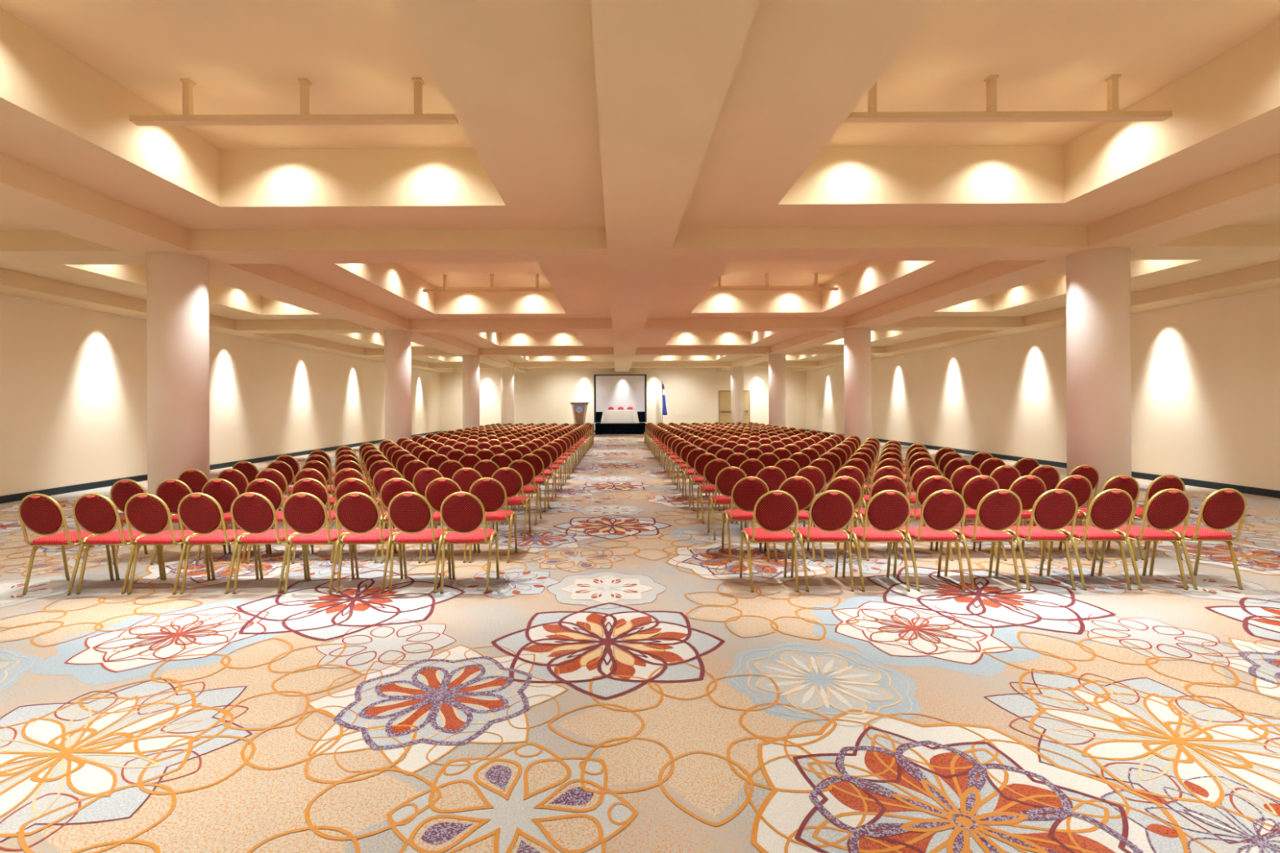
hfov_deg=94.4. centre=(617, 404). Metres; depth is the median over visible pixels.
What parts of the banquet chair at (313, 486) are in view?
leg, backrest, frame, leg, seat, leg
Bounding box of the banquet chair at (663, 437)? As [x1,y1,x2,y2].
[658,431,675,465]
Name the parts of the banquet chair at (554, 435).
backrest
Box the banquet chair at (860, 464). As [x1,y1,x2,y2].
[842,457,869,508]
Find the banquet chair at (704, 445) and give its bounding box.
[696,440,714,484]
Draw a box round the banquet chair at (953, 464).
[942,457,971,522]
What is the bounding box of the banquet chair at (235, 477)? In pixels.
[216,468,273,529]
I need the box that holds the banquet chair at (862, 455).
[847,452,872,490]
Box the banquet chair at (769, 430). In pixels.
[766,428,775,432]
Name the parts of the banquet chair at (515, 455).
backrest, frame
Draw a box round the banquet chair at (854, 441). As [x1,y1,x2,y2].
[844,437,858,449]
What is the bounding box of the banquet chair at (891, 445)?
[872,443,902,468]
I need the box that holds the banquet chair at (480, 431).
[477,430,487,433]
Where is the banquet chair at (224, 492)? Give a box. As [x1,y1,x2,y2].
[201,478,268,564]
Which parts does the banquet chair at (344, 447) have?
backrest, frame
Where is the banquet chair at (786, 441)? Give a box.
[780,437,794,445]
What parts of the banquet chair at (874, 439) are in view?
backrest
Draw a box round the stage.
[595,422,645,434]
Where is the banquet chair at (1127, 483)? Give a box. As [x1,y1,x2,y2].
[1064,475,1139,560]
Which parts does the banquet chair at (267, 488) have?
leg, backrest, frame, leg, seat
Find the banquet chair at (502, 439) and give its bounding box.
[497,436,510,443]
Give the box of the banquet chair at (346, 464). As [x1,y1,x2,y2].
[334,460,377,497]
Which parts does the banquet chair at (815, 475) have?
frame, backrest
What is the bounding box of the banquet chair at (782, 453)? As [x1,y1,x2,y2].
[772,448,791,460]
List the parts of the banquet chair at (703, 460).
leg, leg, seat, backrest, frame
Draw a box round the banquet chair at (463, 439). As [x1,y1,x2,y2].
[456,436,469,443]
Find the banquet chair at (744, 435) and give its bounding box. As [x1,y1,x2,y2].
[739,433,751,438]
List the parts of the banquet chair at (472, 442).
backrest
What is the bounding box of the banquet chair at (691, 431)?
[688,428,696,434]
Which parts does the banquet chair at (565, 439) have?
frame, backrest, leg, leg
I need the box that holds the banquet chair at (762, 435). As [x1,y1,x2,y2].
[758,433,769,439]
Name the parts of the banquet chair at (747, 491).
leg, leg, seat frame, seat, frame, backrest, leg, leg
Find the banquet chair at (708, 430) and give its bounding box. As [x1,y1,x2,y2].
[703,428,712,433]
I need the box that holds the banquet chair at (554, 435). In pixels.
[548,432,562,464]
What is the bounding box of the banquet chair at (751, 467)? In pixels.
[728,458,764,523]
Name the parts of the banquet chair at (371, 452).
backrest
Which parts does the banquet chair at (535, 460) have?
backrest, frame, seat, leg, leg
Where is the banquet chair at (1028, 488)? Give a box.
[977,475,1046,560]
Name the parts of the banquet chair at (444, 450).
frame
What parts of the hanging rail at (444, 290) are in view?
post, rail, post, post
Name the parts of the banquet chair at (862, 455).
backrest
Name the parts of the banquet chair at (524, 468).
backrest, frame, seat, seat frame, leg, leg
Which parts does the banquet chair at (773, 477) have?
backrest, frame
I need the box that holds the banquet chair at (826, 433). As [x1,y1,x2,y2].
[820,431,831,437]
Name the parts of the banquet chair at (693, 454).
leg, leg, seat, frame, backrest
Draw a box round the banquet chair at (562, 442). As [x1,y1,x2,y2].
[549,439,570,479]
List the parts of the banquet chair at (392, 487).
leg, leg, frame, backrest, leg, leg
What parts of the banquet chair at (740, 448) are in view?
frame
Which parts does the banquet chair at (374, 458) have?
backrest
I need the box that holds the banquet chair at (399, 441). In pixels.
[395,436,409,446]
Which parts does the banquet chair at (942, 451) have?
backrest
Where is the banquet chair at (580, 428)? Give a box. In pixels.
[573,426,587,453]
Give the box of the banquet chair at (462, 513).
[440,491,499,593]
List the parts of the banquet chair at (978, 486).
leg, seat, leg, backrest, frame, leg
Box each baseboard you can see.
[0,431,440,503]
[805,429,1279,498]
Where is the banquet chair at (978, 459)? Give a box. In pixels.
[967,451,993,507]
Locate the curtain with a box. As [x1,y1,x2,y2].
[595,411,644,422]
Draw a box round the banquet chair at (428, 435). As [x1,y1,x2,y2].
[424,433,435,439]
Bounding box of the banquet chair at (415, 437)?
[411,435,422,442]
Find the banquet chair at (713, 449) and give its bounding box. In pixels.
[701,444,724,484]
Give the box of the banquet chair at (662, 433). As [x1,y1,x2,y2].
[656,430,672,462]
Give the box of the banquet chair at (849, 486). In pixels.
[806,475,862,561]
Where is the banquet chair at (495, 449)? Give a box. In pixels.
[488,444,505,454]
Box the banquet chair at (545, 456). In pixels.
[528,448,556,501]
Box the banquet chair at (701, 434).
[697,431,707,438]
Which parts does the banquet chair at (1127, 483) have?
seat, leg, frame, backrest, leg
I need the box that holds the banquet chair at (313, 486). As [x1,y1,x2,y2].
[290,478,350,564]
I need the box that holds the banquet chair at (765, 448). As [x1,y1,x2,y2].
[757,444,775,453]
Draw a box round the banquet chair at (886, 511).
[842,489,911,591]
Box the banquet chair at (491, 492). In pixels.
[468,477,517,563]
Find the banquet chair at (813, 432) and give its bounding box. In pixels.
[808,430,818,435]
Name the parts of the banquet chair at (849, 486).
leg, frame, backrest, leg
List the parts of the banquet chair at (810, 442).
backrest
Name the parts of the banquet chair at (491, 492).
leg, leg, backrest, frame, seat, seat frame, leg, leg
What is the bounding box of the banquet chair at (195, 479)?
[177,468,237,529]
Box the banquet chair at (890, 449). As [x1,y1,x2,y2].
[866,447,902,494]
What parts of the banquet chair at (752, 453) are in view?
frame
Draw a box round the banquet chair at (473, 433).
[468,431,479,435]
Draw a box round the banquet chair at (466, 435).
[459,432,470,438]
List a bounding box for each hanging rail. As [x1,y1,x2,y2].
[128,77,457,125]
[422,274,553,292]
[708,272,838,291]
[844,74,1172,122]
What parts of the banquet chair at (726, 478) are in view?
leg, leg, seat, seat frame, frame, backrest, leg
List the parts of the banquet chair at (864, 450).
backrest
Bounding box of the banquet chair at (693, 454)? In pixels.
[682,448,710,500]
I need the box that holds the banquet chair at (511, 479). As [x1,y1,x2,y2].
[490,467,531,541]
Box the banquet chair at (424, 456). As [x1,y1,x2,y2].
[417,449,437,464]
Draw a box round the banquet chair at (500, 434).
[495,432,506,437]
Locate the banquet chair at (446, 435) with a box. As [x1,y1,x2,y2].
[441,433,452,438]
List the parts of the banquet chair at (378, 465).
backrest, frame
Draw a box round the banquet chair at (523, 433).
[519,431,528,436]
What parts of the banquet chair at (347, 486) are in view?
leg, backrest, frame, leg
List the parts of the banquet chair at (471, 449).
frame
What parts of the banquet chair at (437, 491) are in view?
leg, leg, seat, backrest, frame, leg, leg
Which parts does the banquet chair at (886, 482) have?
leg, seat, leg, frame, backrest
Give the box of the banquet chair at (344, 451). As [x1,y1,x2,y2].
[335,449,365,478]
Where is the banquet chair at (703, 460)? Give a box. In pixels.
[688,453,719,511]
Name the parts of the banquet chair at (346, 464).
backrest, frame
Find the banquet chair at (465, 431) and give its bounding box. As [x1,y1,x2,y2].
[462,430,471,433]
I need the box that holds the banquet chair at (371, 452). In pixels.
[363,449,385,478]
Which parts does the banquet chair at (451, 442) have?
backrest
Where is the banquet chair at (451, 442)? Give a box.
[443,439,457,447]
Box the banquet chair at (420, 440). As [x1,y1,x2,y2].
[416,436,428,444]
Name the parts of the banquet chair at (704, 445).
backrest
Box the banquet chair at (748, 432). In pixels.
[742,430,751,434]
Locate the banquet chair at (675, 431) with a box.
[669,429,680,456]
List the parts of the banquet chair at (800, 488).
leg, leg, backrest, frame, seat, leg, leg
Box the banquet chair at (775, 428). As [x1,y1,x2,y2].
[773,426,782,431]
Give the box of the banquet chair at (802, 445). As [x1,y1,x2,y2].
[793,440,808,450]
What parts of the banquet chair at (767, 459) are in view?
frame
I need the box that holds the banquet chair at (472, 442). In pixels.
[465,439,479,446]
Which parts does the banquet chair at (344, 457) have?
backrest, frame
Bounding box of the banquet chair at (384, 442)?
[378,440,393,452]
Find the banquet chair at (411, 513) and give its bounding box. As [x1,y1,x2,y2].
[387,491,451,593]
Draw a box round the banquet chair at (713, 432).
[708,430,718,435]
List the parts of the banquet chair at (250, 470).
backrest, frame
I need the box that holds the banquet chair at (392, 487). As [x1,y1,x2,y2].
[379,477,434,564]
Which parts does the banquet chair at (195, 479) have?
backrest, frame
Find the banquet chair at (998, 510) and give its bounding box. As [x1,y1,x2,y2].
[943,488,1022,591]
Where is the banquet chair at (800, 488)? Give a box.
[764,475,815,561]
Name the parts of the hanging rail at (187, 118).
post, rail, post, post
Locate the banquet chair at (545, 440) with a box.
[537,436,554,471]
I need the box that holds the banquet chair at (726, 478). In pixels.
[707,466,748,540]
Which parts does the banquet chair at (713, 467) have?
leg, leg, seat, seat frame, frame, backrest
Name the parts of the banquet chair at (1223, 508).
leg, leg, seat, leg, seat frame, frame, backrest, handle, leg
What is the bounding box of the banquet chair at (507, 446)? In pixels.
[499,441,515,450]
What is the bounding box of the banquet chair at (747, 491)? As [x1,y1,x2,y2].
[721,476,769,562]
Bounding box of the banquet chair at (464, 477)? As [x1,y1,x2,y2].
[451,467,493,531]
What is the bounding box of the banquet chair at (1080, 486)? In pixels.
[1021,475,1092,560]
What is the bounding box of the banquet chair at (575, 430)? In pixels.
[568,429,583,458]
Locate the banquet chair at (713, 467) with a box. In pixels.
[697,458,733,524]
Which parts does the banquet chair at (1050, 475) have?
frame, backrest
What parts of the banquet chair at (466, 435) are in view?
backrest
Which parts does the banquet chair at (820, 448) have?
frame, backrest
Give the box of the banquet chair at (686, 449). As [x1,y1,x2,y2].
[676,444,702,492]
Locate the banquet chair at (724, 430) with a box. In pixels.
[719,428,728,433]
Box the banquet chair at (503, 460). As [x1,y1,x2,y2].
[489,453,516,511]
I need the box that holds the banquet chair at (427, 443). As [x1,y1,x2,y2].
[422,439,436,448]
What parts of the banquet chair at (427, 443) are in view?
backrest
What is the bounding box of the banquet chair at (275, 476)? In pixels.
[254,468,288,506]
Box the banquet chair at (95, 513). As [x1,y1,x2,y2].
[72,493,163,595]
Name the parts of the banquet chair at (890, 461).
backrest, frame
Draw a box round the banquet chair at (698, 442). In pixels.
[688,438,706,476]
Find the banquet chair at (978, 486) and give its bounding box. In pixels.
[934,475,999,559]
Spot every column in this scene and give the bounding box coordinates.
[146,251,209,530]
[384,329,411,443]
[462,355,479,429]
[501,367,514,424]
[730,366,743,423]
[768,353,786,427]
[844,327,871,444]
[1066,247,1131,526]
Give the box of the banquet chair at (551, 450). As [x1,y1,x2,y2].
[536,444,561,492]
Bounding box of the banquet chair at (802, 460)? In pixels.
[788,452,811,506]
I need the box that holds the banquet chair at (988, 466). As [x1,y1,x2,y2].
[974,457,1005,520]
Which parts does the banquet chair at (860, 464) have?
backrest, frame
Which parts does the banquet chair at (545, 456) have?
backrest, frame, seat, leg, leg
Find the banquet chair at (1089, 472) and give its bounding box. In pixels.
[1067,464,1099,527]
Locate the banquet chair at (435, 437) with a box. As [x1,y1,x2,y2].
[430,435,441,441]
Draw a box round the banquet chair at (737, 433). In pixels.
[732,431,742,436]
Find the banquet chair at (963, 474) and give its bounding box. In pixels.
[950,465,982,526]
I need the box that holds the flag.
[662,383,666,415]
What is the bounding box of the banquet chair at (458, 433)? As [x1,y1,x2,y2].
[452,431,462,435]
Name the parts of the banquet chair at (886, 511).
leg, leg, seat, seat frame, frame, backrest, handle, leg, leg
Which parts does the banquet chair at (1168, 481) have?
leg, leg, seat, leg, frame, backrest, leg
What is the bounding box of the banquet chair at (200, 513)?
[177,492,259,594]
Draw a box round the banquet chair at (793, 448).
[783,444,800,454]
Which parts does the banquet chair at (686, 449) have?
leg, leg, seat, backrest, frame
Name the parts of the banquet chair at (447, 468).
backrest, frame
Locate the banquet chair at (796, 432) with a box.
[791,430,801,435]
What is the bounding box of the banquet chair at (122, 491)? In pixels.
[110,479,183,564]
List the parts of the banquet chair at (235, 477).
backrest, frame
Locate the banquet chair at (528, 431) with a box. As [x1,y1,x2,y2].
[525,429,533,434]
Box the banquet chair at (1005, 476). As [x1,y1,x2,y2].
[964,465,1021,526]
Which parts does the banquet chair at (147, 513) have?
leg, handle, backrest, frame, leg, seat frame, seat, leg, leg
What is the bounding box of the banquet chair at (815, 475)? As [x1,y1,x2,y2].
[790,466,826,531]
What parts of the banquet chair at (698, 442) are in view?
backrest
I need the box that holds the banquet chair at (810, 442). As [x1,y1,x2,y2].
[801,437,816,446]
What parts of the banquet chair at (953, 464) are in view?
frame, backrest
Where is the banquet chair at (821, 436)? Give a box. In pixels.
[815,433,826,440]
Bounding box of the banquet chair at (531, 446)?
[523,441,541,485]
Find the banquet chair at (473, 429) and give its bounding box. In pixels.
[470,428,479,431]
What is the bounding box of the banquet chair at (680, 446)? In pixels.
[671,440,694,484]
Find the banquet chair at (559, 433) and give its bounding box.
[552,431,565,460]
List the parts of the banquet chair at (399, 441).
backrest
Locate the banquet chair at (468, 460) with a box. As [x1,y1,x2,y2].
[458,453,480,468]
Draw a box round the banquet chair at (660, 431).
[653,429,669,458]
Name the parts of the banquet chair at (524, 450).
backrest, frame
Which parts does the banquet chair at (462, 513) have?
leg, leg, handle, backrest, frame, seat frame, seat, leg, leg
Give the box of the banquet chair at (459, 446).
[452,442,467,450]
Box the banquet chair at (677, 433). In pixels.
[672,430,684,460]
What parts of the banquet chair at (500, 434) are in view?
backrest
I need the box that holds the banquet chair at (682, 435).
[675,431,689,459]
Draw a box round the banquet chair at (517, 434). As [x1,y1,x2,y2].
[512,432,524,438]
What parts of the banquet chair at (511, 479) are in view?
backrest, frame, seat frame, seat, leg, leg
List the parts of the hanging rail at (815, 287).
post, post, rail, post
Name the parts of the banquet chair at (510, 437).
backrest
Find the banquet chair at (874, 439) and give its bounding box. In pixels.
[863,437,879,457]
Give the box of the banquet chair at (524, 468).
[506,459,541,524]
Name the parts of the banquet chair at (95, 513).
leg, handle, backrest, frame, seat frame, leg, seat, leg, leg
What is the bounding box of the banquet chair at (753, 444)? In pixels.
[746,440,761,448]
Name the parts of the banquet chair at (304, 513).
leg, handle, leg, backrest, frame, seat frame, seat, leg, leg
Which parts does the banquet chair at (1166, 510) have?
leg, leg, leg, seat, seat frame, frame, backrest, handle, leg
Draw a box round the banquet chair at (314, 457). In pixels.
[305,454,334,511]
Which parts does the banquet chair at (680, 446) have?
leg, leg, seat, backrest, frame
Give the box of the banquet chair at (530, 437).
[524,434,536,441]
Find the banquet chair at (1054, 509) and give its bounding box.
[995,488,1077,590]
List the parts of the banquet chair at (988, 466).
backrest, frame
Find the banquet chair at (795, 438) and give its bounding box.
[788,435,801,442]
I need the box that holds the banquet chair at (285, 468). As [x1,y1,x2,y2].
[266,460,294,508]
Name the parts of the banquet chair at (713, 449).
backrest, frame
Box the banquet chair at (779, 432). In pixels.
[775,430,785,435]
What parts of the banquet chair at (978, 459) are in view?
backrest, frame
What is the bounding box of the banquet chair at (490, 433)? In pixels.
[485,431,496,435]
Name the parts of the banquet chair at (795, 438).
backrest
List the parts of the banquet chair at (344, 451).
backrest, frame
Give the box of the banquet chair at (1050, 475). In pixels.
[1021,465,1060,526]
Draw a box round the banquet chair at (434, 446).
[428,442,444,452]
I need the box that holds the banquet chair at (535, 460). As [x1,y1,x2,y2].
[518,453,549,511]
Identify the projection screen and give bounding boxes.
[594,374,646,422]
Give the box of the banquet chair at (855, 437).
[847,435,861,447]
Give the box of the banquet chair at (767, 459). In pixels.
[756,453,779,466]
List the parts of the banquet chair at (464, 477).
backrest, frame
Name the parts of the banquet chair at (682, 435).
backrest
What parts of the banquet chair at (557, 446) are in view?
backrest, frame, seat, leg, leg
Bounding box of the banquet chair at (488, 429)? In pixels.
[484,428,493,431]
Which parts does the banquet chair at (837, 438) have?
backrest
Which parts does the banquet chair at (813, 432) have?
backrest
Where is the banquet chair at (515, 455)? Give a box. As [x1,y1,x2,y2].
[502,448,525,496]
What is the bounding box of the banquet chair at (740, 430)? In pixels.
[734,428,744,432]
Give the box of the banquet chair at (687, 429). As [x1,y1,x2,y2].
[684,427,693,432]
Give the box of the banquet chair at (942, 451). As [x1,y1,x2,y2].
[933,447,955,474]
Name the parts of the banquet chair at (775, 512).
leg, leg, seat, seat frame, frame, backrest, leg, leg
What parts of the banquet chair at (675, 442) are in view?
leg, leg, seat, backrest, frame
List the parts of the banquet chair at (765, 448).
frame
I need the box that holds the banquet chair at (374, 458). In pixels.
[364,454,389,496]
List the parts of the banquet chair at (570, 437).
backrest, frame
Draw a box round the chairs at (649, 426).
[471,422,779,451]
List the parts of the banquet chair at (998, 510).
leg, leg, seat, seat frame, leg, frame, backrest, handle, leg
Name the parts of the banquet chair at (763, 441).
backrest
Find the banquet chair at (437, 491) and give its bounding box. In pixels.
[424,477,475,563]
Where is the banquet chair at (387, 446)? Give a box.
[382,442,398,457]
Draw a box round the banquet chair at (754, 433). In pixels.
[749,431,759,436]
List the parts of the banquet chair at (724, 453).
backrest, frame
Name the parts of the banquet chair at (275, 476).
backrest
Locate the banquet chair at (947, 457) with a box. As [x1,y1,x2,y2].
[937,452,962,473]
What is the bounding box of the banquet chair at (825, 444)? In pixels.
[816,440,832,452]
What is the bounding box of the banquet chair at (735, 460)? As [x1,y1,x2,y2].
[722,453,748,511]
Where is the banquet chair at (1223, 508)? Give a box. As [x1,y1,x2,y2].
[1148,488,1246,590]
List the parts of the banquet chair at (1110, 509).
leg, leg, seat, seat frame, leg, frame, backrest, handle, leg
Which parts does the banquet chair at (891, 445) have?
frame, backrest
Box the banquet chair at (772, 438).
[768,435,781,441]
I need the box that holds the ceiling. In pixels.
[0,0,1279,373]
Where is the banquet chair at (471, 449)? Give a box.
[462,444,479,454]
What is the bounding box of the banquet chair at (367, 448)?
[360,445,378,471]
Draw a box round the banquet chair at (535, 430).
[529,428,538,432]
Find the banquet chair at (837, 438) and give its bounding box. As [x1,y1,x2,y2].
[828,435,841,444]
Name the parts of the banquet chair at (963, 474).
backrest, frame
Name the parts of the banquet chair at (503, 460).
frame, backrest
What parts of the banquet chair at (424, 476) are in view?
backrest, frame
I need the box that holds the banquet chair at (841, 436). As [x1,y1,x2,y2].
[833,433,845,441]
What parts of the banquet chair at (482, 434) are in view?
backrest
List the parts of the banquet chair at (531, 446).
backrest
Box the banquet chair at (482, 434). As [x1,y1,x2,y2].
[476,432,488,437]
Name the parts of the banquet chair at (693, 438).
backrest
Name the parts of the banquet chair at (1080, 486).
leg, leg, leg, frame, backrest, seat, leg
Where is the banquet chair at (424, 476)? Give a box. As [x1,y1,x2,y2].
[413,467,448,531]
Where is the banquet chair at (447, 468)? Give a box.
[437,459,464,524]
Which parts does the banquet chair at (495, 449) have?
frame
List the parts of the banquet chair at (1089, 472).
frame, backrest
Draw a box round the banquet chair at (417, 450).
[411,445,429,457]
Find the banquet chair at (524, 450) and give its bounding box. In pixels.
[514,444,533,485]
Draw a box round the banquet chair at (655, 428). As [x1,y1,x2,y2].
[650,426,664,453]
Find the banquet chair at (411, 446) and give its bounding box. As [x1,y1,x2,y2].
[405,442,422,453]
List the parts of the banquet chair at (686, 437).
backrest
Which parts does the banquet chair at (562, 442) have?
backrest, frame, seat, leg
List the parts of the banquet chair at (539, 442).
backrest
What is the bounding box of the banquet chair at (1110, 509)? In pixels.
[1046,488,1134,591]
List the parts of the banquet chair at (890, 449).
frame, backrest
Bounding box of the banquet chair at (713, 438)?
[707,435,720,443]
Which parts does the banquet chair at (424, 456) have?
frame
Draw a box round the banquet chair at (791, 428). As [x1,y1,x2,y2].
[788,426,796,431]
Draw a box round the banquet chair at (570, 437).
[558,434,576,469]
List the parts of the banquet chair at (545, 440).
backrest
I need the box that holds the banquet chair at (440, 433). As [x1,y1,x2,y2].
[435,431,445,436]
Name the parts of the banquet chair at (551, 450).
backrest, frame, seat, leg, leg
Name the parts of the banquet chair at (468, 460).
frame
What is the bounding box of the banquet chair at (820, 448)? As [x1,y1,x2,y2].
[808,444,826,485]
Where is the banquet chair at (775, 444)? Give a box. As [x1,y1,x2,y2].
[769,440,785,448]
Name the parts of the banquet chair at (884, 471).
leg, leg, seat, frame, backrest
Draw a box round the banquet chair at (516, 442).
[509,439,523,447]
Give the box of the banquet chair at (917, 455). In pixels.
[903,452,933,505]
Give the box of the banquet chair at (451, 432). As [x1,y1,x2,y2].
[445,430,455,434]
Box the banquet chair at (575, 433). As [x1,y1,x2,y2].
[565,431,582,462]
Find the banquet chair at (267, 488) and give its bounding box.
[244,478,309,564]
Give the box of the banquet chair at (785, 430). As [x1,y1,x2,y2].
[782,428,791,432]
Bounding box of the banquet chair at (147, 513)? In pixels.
[124,493,210,595]
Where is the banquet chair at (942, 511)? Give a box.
[893,489,966,591]
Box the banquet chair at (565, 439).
[554,436,573,474]
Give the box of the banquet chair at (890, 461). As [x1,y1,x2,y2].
[859,457,903,517]
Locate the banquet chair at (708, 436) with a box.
[701,433,713,440]
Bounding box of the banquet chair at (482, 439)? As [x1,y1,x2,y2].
[476,436,489,442]
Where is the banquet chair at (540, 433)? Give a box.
[536,431,546,436]
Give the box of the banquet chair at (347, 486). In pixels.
[334,478,391,564]
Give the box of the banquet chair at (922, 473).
[905,465,942,539]
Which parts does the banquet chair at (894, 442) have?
frame, backrest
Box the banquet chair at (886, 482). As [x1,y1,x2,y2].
[850,475,907,560]
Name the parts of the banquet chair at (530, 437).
backrest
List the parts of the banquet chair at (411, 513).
leg, leg, handle, backrest, frame, seat frame, seat, leg, leg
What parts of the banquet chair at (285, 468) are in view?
backrest, frame, seat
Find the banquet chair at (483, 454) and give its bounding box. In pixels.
[475,448,494,460]
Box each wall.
[0,293,440,496]
[440,367,806,431]
[805,287,1279,490]
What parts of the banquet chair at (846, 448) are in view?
frame, backrest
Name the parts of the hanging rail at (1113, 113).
post, post, rail, post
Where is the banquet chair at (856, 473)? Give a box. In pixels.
[832,466,864,526]
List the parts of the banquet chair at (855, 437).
backrest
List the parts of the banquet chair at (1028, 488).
leg, leg, leg, seat, frame, backrest, leg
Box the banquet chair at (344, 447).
[335,445,368,484]
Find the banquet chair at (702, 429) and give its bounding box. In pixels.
[699,427,707,431]
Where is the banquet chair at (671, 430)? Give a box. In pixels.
[669,427,678,432]
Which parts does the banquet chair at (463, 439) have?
backrest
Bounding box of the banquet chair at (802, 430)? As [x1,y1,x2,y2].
[797,428,807,433]
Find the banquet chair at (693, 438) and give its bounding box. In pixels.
[684,435,700,470]
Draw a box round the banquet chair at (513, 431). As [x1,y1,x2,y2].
[509,429,518,434]
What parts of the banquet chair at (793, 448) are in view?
frame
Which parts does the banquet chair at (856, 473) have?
frame, backrest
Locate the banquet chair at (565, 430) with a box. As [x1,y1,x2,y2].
[560,428,568,433]
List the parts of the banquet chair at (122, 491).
leg, seat, backrest, frame, leg, leg, leg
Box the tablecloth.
[600,409,639,423]
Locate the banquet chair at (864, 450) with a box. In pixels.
[853,447,875,475]
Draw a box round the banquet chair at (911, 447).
[902,443,926,467]
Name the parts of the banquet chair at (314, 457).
backrest, frame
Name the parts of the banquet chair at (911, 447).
backrest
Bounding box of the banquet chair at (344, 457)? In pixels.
[334,454,373,497]
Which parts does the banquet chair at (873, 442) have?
frame, backrest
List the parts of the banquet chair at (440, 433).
backrest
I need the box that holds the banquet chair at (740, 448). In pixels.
[732,444,750,453]
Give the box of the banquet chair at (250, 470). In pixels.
[231,461,280,511]
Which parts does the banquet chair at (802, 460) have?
backrest, frame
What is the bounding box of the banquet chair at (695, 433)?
[691,430,701,435]
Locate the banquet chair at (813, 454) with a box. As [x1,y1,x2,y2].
[800,448,819,494]
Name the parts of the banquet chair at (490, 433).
backrest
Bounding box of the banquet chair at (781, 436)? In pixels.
[777,433,789,439]
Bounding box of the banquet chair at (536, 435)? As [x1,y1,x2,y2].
[530,432,541,439]
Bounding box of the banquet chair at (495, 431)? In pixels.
[493,430,502,433]
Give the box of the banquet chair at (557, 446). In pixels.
[542,441,566,485]
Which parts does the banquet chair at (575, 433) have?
backrest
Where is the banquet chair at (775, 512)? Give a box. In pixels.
[739,490,799,592]
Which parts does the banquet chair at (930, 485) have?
seat, leg, frame, backrest, leg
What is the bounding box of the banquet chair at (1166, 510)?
[1097,488,1191,591]
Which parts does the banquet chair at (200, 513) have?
leg, handle, backrest, frame, leg, seat frame, seat, leg, leg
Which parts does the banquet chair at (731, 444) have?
backrest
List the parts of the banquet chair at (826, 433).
backrest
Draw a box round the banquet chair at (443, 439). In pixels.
[436,436,448,444]
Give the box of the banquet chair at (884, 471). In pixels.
[853,466,904,527]
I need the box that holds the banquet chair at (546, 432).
[541,429,550,434]
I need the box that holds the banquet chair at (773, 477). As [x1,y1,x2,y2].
[744,466,786,529]
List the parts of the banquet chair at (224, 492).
backrest, frame, seat, leg, leg, leg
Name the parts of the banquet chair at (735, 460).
frame, backrest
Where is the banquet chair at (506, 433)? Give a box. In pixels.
[502,431,512,435]
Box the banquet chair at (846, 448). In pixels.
[828,444,852,483]
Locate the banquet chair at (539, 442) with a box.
[531,439,549,478]
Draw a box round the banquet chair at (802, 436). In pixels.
[795,433,808,439]
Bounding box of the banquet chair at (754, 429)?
[751,428,759,432]
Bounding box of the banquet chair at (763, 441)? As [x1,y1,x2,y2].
[758,437,772,444]
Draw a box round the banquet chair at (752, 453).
[743,448,763,459]
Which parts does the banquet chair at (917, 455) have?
frame, backrest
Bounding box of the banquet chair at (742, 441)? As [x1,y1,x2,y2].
[736,438,751,444]
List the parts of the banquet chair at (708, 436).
backrest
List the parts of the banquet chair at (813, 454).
backrest, frame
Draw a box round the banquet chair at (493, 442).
[487,439,501,445]
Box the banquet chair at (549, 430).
[545,428,553,432]
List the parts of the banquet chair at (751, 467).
frame, backrest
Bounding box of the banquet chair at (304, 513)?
[281,492,355,594]
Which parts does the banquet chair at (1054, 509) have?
leg, leg, seat, seat frame, leg, frame, backrest, handle, leg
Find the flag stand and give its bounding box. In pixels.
[662,381,662,422]
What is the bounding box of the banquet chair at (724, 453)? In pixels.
[712,448,734,495]
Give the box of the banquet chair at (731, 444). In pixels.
[722,440,738,449]
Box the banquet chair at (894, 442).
[871,440,902,474]
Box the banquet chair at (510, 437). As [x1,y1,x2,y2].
[506,434,517,440]
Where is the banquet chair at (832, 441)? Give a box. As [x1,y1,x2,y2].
[822,437,837,448]
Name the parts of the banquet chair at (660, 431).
backrest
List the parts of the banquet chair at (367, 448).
backrest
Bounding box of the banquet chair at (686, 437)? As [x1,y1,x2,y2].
[680,433,694,464]
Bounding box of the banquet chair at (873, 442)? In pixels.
[862,440,879,481]
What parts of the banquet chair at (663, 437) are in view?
backrest, frame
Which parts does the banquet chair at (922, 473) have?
seat, frame, backrest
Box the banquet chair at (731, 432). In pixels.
[724,430,735,435]
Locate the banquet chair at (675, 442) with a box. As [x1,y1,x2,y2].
[667,438,688,479]
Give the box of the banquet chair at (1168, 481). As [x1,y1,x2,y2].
[1106,474,1185,559]
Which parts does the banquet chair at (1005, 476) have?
frame, backrest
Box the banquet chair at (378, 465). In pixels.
[368,460,395,508]
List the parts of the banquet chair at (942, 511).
leg, leg, seat, seat frame, frame, backrest, leg, handle, leg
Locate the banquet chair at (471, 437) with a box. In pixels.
[467,435,479,439]
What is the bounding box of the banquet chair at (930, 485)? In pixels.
[892,475,954,560]
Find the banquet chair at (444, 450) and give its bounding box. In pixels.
[436,445,454,456]
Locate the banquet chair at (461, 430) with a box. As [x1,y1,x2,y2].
[455,428,464,432]
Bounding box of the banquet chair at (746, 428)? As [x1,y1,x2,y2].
[743,427,751,431]
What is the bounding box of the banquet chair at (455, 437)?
[448,435,460,440]

